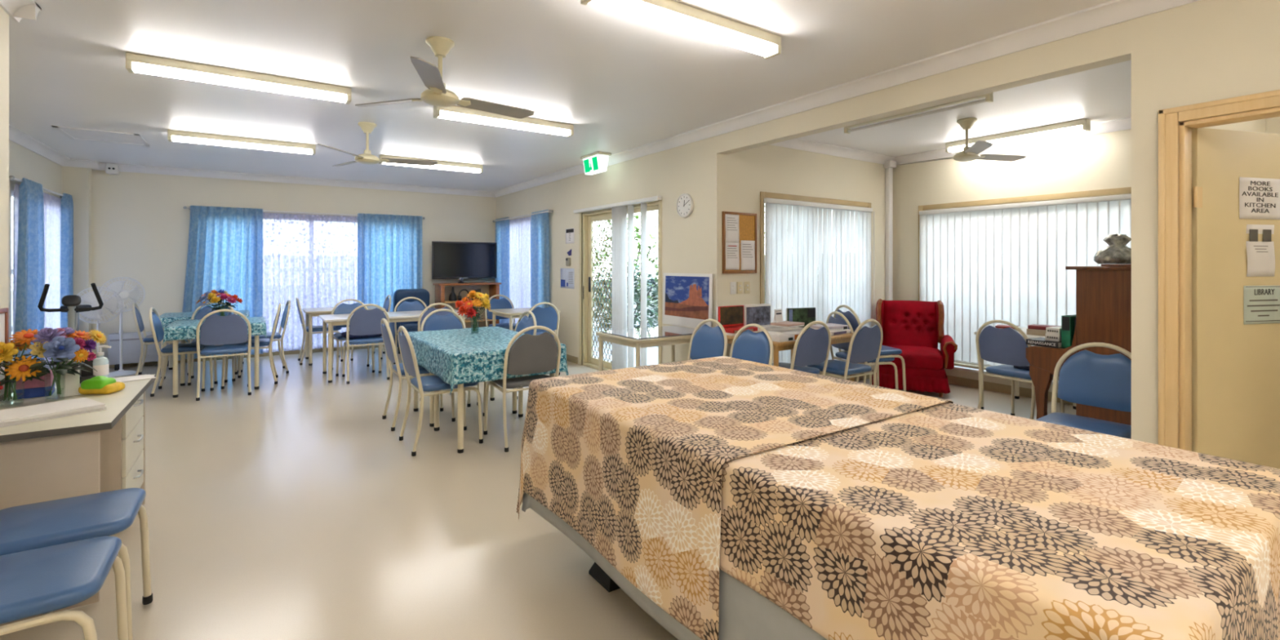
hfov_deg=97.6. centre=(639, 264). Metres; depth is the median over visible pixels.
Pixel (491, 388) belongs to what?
dining table
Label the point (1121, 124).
trim
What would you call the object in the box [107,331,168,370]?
wall heater
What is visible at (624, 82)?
ceiling
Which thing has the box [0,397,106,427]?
paper stack
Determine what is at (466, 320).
shelf
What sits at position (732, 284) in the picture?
light switch
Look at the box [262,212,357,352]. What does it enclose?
sheer curtain
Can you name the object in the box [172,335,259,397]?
dining table
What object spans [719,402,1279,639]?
tablecloth
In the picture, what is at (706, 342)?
dining chair
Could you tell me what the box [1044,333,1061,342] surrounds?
book
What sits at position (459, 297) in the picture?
headphones
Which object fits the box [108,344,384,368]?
baseboard
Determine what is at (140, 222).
wall
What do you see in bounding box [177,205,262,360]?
window curtain
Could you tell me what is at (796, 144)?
trim
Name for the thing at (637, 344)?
table
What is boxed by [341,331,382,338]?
seat cushion
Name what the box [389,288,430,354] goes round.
armchair
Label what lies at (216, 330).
dining chair
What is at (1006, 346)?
dining chair
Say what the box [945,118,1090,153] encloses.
batten
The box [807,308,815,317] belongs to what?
picture
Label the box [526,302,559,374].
dining chair
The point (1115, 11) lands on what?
trim
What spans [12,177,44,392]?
window curtain
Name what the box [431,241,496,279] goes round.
television
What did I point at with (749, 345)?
dining chair
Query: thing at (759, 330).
box
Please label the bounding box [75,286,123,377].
pedestal fan
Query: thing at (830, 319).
dining chair
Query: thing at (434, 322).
dining chair
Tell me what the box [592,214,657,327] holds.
shrub
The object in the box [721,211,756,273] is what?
noticeboard
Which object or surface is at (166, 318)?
tablecloth
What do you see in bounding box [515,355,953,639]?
tablecloth
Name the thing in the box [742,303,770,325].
box
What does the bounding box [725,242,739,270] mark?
paper
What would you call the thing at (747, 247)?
paper
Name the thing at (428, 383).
dining chair
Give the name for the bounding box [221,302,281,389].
dining chair
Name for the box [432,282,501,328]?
tv stand
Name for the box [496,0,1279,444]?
wall
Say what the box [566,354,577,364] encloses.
baseboard
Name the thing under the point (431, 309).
dining chair
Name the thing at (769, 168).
wall
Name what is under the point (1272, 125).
wall
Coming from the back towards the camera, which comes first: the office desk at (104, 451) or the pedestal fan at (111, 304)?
the pedestal fan at (111, 304)
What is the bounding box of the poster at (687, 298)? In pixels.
[662,272,713,328]
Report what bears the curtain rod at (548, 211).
attached to the wall at (1202, 51)
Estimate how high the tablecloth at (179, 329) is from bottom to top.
0.177 m
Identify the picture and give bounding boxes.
[0,312,4,395]
[560,279,564,286]
[734,328,753,333]
[789,309,792,321]
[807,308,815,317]
[833,330,846,334]
[1062,316,1069,330]
[1248,229,1257,241]
[1262,229,1271,241]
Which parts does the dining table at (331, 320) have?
leg, leg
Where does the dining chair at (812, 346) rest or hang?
on the floor
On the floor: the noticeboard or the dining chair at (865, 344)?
the dining chair at (865, 344)
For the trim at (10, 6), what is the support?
attached to the wall at (4, 16)
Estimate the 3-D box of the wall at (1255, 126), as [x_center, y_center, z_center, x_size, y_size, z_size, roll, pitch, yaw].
[3.709,0.025,3.572,2.767,2.650,0.120,0,0,-34]
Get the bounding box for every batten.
[167,129,315,155]
[378,154,483,173]
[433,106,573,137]
[844,92,993,133]
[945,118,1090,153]
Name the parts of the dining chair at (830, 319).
backrest, seat rail, seat, leg, leg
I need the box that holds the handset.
[565,257,570,266]
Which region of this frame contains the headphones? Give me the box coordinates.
[457,288,471,300]
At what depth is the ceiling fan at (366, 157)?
5.19 m
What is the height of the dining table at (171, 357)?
0.717 m
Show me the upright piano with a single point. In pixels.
(1104, 291)
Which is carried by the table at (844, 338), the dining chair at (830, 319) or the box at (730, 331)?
the box at (730, 331)
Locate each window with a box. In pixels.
[13,183,61,369]
[760,191,871,372]
[918,186,1131,369]
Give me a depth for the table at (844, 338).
4.62 m
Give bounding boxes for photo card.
[773,308,782,322]
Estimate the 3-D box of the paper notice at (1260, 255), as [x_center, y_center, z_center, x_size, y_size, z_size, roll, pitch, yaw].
[3.082,-0.067,2.781,0.195,0.258,0.007,0,0,-14]
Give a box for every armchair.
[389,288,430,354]
[868,298,957,397]
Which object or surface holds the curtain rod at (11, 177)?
attached to the wall at (24, 162)
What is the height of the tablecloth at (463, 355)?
0.281 m
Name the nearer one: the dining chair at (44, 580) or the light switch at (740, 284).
the dining chair at (44, 580)
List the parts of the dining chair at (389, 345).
leg, backrest, leg, seat, seat rail, leg, leg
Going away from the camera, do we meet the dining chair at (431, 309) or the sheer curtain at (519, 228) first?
the dining chair at (431, 309)
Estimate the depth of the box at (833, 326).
5.05 m
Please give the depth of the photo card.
4.86 m
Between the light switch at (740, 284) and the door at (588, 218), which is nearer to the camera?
the light switch at (740, 284)
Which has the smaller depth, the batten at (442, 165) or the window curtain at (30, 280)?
the window curtain at (30, 280)
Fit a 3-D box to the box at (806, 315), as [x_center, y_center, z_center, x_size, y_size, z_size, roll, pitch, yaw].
[1.535,0.523,5.344,0.304,0.212,0.050,0,0,-20]
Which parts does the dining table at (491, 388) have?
leg, leg, leg, leg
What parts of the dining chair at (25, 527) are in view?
seat, leg, leg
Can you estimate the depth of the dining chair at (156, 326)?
5.89 m
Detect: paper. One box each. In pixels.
[724,213,739,242]
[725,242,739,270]
[740,240,755,270]
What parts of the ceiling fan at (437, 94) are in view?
blade, blade, blade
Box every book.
[995,324,1018,328]
[1013,365,1029,369]
[1026,328,1045,335]
[1026,337,1062,347]
[1027,324,1061,329]
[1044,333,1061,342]
[1045,326,1061,334]
[1061,315,1075,347]
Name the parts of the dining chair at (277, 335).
leg, seat, leg, leg, backrest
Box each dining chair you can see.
[0,488,152,639]
[0,536,128,639]
[131,302,191,375]
[148,306,217,396]
[187,302,237,385]
[195,309,251,400]
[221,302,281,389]
[237,299,290,377]
[296,297,342,364]
[330,298,374,376]
[342,303,389,384]
[351,294,391,360]
[381,318,455,431]
[393,297,427,364]
[397,325,483,456]
[417,302,457,374]
[419,308,479,405]
[466,310,536,416]
[483,325,560,452]
[484,294,516,330]
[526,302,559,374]
[687,319,727,359]
[729,323,773,364]
[772,320,831,375]
[806,319,883,386]
[826,311,898,390]
[833,304,906,391]
[975,320,1064,419]
[1035,342,1131,439]
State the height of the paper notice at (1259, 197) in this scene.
0.204 m
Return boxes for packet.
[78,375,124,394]
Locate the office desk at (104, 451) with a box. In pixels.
[0,373,155,626]
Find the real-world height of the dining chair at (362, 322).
0.897 m
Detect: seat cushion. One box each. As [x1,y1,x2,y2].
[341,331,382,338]
[880,345,942,370]
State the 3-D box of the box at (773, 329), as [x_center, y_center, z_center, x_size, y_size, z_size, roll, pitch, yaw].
[1.208,0.553,4.723,0.304,0.032,0.204,0,0,-37]
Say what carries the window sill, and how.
attached to the wall at (1103, 161)
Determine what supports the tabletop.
on the table at (637, 344)
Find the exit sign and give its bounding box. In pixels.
[580,151,611,174]
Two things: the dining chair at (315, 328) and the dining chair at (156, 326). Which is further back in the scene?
the dining chair at (315, 328)
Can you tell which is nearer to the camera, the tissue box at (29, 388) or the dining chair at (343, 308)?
the tissue box at (29, 388)
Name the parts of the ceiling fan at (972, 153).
blade, blade, blade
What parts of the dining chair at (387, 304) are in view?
leg, backrest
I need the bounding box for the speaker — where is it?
[471,288,481,300]
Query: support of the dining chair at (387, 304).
on the floor
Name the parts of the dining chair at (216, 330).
leg, leg, backrest, seat, seat rail, leg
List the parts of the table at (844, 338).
leg, leg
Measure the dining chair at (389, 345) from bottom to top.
0.897 m
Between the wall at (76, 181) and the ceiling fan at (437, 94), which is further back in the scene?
the wall at (76, 181)
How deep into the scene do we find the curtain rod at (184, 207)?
8.43 m
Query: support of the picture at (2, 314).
attached to the picture frame at (4, 313)
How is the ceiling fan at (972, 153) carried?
hanging from the ceiling
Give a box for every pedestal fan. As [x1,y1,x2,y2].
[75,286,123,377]
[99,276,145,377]
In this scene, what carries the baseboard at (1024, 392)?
attached to the wall at (1103, 161)
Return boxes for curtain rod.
[8,175,62,198]
[183,206,425,219]
[493,209,553,222]
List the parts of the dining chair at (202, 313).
leg, leg, seat, backrest, leg, leg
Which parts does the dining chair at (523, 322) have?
leg, leg, backrest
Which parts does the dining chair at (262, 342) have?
leg, leg, seat, seat rail, leg, leg, backrest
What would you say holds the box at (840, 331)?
on the table at (844, 338)
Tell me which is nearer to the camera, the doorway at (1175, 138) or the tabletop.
the doorway at (1175, 138)
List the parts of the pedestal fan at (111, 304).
fan blade, fan blade, fan blade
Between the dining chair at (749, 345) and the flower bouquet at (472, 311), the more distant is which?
the flower bouquet at (472, 311)
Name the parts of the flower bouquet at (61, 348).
flower, flower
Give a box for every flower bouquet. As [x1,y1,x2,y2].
[0,328,67,400]
[8,327,106,395]
[195,288,244,315]
[454,290,490,331]
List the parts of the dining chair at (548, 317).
backrest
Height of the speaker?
0.190 m
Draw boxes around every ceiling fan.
[316,121,437,166]
[355,35,534,118]
[897,117,1026,164]
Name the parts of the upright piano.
leg, lid, panel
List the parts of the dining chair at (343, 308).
leg, leg, seat rail, seat, backrest, leg, leg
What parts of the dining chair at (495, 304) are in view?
backrest, seat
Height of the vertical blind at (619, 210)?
2.015 m
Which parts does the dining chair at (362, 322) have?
leg, leg, seat, seat rail, backrest, leg, leg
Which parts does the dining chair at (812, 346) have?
seat, backrest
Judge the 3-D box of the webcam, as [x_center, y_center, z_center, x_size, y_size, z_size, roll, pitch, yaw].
[-2.985,0.269,9.343,0.100,0.100,0.098,0,0,-34]
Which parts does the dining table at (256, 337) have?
leg, leg, leg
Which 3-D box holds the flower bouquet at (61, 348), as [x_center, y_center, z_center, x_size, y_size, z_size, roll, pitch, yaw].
[-2.670,0.445,2.583,0.247,0.313,0.323,0,0,40]
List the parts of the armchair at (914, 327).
backrest, seat, armrest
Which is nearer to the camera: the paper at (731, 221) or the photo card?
the photo card
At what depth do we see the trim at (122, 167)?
8.32 m
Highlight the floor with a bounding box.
[0,321,1075,639]
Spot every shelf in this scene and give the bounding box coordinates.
[432,282,501,285]
[436,298,490,302]
[458,317,499,322]
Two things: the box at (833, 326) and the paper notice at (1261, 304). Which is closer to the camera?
the paper notice at (1261, 304)
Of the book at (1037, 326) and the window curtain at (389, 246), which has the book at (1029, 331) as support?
the book at (1037, 326)
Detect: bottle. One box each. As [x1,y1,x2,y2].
[92,345,111,377]
[448,286,457,301]
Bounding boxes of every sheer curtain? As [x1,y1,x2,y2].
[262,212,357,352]
[509,216,530,330]
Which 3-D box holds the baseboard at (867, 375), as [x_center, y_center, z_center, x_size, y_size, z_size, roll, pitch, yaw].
[1.971,1.305,6.118,2.767,0.090,0.014,0,0,-34]
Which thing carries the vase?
on the upright piano
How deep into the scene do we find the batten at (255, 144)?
5.73 m
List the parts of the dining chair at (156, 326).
leg, backrest, leg, seat rail, seat, leg, leg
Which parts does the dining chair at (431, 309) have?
backrest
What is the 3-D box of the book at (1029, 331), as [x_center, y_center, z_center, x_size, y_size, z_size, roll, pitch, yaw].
[3.601,0.605,4.975,0.172,0.050,0.240,0,0,-41]
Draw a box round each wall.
[0,6,8,308]
[8,139,62,392]
[62,166,91,351]
[91,169,496,357]
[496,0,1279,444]
[726,144,884,376]
[893,128,1131,392]
[1202,118,1265,133]
[1265,116,1279,133]
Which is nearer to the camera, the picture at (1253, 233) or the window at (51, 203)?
the picture at (1253, 233)
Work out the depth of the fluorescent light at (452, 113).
4.85 m
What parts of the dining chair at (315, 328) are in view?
backrest, leg, leg, seat rail, seat, leg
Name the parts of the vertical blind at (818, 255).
pull cord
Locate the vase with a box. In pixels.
[1093,233,1131,263]
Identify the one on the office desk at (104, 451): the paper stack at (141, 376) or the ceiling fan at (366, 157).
the paper stack at (141, 376)
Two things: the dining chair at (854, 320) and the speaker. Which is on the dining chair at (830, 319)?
the dining chair at (854, 320)
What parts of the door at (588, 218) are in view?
lock plate, handle, screen frame, glass panel frame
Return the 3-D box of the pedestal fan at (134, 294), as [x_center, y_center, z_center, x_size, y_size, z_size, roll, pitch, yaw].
[-6.337,0.754,6.838,0.320,1.193,0.428,0,0,36]
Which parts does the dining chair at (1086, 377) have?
seat, backrest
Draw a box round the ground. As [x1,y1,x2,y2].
[11,279,657,360]
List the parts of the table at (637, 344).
leg, leg, leg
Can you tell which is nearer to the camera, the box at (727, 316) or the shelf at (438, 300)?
the box at (727, 316)
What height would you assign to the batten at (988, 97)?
0.100 m
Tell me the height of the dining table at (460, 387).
0.717 m
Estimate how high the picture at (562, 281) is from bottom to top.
0.100 m
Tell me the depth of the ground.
19.02 m
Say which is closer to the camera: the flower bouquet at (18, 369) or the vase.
the flower bouquet at (18, 369)
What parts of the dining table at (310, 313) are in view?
leg, leg, leg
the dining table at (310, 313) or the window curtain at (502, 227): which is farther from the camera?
the window curtain at (502, 227)
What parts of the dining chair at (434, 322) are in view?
backrest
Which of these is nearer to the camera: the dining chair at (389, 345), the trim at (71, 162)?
the dining chair at (389, 345)
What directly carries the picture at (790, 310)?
attached to the box at (806, 315)
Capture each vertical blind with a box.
[573,195,662,369]
[764,198,874,366]
[919,194,1131,366]
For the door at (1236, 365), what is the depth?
2.73 m
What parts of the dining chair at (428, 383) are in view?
leg, backrest, leg, seat rail, seat, leg, leg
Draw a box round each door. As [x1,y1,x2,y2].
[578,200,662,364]
[582,201,658,370]
[1191,128,1279,468]
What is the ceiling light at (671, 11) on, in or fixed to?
attached to the ceiling
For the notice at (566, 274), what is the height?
0.280 m
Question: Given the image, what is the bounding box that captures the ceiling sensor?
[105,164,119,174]
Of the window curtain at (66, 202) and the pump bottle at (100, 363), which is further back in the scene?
the window curtain at (66, 202)
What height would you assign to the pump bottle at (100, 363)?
0.188 m
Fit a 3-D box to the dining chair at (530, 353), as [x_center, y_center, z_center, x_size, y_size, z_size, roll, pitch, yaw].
[-0.914,0.901,4.338,0.452,0.897,0.548,0,0,-34]
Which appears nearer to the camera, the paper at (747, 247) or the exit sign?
the paper at (747, 247)
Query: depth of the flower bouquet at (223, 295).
6.30 m
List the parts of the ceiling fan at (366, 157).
blade, blade, blade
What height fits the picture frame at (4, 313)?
0.420 m
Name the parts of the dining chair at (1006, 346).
leg, backrest, leg, seat rail, seat, leg, leg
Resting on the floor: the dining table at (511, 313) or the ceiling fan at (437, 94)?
the dining table at (511, 313)
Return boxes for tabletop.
[600,325,698,338]
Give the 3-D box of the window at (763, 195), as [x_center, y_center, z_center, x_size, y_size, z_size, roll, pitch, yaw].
[1.942,0.230,6.158,1.860,1.910,0.116,0,0,-34]
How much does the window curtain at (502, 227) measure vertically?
2.090 m
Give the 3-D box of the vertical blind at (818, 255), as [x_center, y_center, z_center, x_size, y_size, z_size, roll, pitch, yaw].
[1.987,0.227,6.052,1.788,1.765,0.076,0,0,-34]
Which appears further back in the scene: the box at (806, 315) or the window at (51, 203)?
the window at (51, 203)
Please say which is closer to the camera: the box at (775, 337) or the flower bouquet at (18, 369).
the flower bouquet at (18, 369)
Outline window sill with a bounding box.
[953,365,1058,384]
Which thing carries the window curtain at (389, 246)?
hanging from the curtain rod at (184, 207)
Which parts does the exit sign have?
green panel, green panel, mounting plate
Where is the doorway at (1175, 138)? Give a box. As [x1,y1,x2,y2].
[1158,89,1279,451]
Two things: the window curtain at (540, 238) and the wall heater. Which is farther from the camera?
the window curtain at (540, 238)
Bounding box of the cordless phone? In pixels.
[80,351,95,383]
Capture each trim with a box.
[0,0,41,22]
[8,2,41,20]
[8,124,70,165]
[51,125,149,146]
[62,158,98,168]
[91,162,495,197]
[493,0,1200,197]
[770,137,894,164]
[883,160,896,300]
[893,116,1131,164]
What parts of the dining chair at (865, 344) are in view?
seat, seat rail, backrest, leg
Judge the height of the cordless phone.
0.159 m
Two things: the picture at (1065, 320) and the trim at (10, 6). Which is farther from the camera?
the picture at (1065, 320)
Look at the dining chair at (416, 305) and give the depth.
7.66 m
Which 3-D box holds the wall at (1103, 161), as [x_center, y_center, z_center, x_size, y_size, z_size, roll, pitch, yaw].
[4.047,0.025,5.637,0.120,2.650,3.150,0,0,-34]
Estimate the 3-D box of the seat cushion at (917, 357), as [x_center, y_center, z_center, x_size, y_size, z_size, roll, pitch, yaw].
[2.890,0.983,6.009,0.620,0.195,0.580,0,0,26]
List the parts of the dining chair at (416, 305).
leg, seat, backrest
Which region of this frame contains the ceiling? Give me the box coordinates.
[8,0,1131,191]
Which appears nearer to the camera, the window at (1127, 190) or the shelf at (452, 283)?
the window at (1127, 190)
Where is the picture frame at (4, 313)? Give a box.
[0,307,8,400]
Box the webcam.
[457,277,464,283]
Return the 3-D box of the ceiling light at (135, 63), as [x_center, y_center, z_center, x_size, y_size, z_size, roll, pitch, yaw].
[-2.668,-1.250,3.821,1.240,0.100,0.108,0,0,-34]
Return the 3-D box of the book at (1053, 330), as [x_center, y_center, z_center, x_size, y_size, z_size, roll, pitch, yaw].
[3.133,0.497,4.196,0.154,0.045,0.090,0,0,-27]
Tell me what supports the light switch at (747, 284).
attached to the wall at (769, 168)
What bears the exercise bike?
on the floor
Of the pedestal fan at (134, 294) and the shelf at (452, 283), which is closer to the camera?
the pedestal fan at (134, 294)
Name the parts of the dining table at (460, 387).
leg, leg, leg, leg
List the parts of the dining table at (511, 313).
leg, leg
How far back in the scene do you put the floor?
2.89 m
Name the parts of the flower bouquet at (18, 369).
flower, flower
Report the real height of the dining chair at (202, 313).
0.897 m
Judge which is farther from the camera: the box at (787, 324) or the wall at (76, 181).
the wall at (76, 181)
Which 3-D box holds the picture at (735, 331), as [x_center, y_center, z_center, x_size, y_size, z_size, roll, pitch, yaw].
[0.926,0.597,4.986,0.240,0.025,0.002,0,0,-37]
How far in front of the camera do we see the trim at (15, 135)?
5.96 m
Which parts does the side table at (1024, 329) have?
leg, leg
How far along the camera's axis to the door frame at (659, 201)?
6.02 m
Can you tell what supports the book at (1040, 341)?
on the upright piano
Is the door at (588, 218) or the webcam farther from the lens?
the webcam
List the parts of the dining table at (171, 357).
leg, leg, leg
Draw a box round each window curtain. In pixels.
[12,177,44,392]
[60,192,73,328]
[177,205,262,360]
[357,213,422,346]
[495,217,509,323]
[530,209,549,333]
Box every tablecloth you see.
[159,310,249,328]
[162,316,266,345]
[401,326,568,394]
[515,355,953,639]
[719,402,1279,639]
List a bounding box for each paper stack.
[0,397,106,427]
[115,374,156,382]
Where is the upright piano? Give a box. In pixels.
[1026,263,1131,439]
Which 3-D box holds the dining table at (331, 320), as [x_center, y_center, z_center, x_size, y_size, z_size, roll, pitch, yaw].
[-3.084,0.990,7.066,1.630,0.720,0.750,0,0,-34]
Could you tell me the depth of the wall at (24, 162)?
5.88 m
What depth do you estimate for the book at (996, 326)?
5.17 m
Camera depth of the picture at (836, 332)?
4.98 m
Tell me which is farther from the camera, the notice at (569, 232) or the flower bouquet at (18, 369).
the notice at (569, 232)
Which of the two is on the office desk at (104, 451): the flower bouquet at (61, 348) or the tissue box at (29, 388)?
the tissue box at (29, 388)
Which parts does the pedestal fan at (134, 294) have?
fan blade, fan blade, fan blade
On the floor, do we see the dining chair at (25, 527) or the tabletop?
the dining chair at (25, 527)
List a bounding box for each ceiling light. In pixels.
[125,52,351,104]
[580,0,781,58]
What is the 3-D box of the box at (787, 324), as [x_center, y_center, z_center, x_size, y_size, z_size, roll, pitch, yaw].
[1.274,0.521,4.840,0.244,0.030,0.184,0,0,-41]
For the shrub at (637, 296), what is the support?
on the ground
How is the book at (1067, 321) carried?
on the upright piano
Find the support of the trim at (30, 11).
attached to the wall
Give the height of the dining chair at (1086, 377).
0.897 m
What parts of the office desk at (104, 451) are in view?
panel, drawer, drawer, drawer, drawer handle, drawer handle, drawer handle, panel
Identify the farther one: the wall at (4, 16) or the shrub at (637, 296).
the shrub at (637, 296)
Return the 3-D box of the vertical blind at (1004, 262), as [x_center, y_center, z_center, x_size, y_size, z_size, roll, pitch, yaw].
[3.942,0.230,5.559,0.076,1.700,2.414,0,0,-34]
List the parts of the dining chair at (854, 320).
backrest, leg, seat rail, seat, leg, leg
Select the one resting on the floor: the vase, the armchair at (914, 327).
the armchair at (914, 327)
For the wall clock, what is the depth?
5.63 m
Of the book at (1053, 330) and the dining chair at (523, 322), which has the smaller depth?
the book at (1053, 330)
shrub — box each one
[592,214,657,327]
[592,262,657,332]
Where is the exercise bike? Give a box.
[37,283,103,373]
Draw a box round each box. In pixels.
[15,369,54,399]
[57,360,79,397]
[715,305,743,327]
[724,325,757,335]
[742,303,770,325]
[755,324,771,332]
[762,326,804,333]
[768,331,800,342]
[769,320,804,328]
[786,307,815,329]
[809,323,848,330]
[830,328,850,335]
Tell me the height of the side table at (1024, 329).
0.720 m
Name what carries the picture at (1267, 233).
attached to the paper notice at (1260, 255)
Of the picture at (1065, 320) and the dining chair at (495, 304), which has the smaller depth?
the picture at (1065, 320)
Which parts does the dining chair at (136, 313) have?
leg, backrest, leg, seat rail, seat, leg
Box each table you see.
[160,327,244,378]
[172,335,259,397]
[302,306,386,365]
[319,309,466,382]
[413,372,517,426]
[434,373,555,453]
[488,306,559,338]
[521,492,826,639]
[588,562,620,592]
[595,331,692,371]
[726,329,854,381]
[973,326,1075,409]
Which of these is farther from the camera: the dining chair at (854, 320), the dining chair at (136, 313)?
the dining chair at (136, 313)
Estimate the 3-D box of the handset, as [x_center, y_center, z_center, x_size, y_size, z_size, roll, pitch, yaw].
[-0.997,-0.030,7.770,0.034,0.120,0.110,0,0,-34]
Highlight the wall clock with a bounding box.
[676,193,693,217]
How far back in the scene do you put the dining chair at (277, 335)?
6.91 m
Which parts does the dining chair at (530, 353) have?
leg, leg, seat rail, seat, backrest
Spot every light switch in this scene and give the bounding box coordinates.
[729,281,735,293]
[737,281,742,293]
[744,281,750,293]
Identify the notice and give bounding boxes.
[560,268,573,288]
[565,227,573,244]
[1239,177,1279,219]
[1243,285,1279,324]
[1245,224,1275,276]
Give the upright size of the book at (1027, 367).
0.030 m
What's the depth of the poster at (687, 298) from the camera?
5.58 m
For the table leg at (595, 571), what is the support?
on the floor
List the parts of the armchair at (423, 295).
armrest, seat, backrest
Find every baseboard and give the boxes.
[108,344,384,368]
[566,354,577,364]
[834,369,873,381]
[946,375,1072,404]

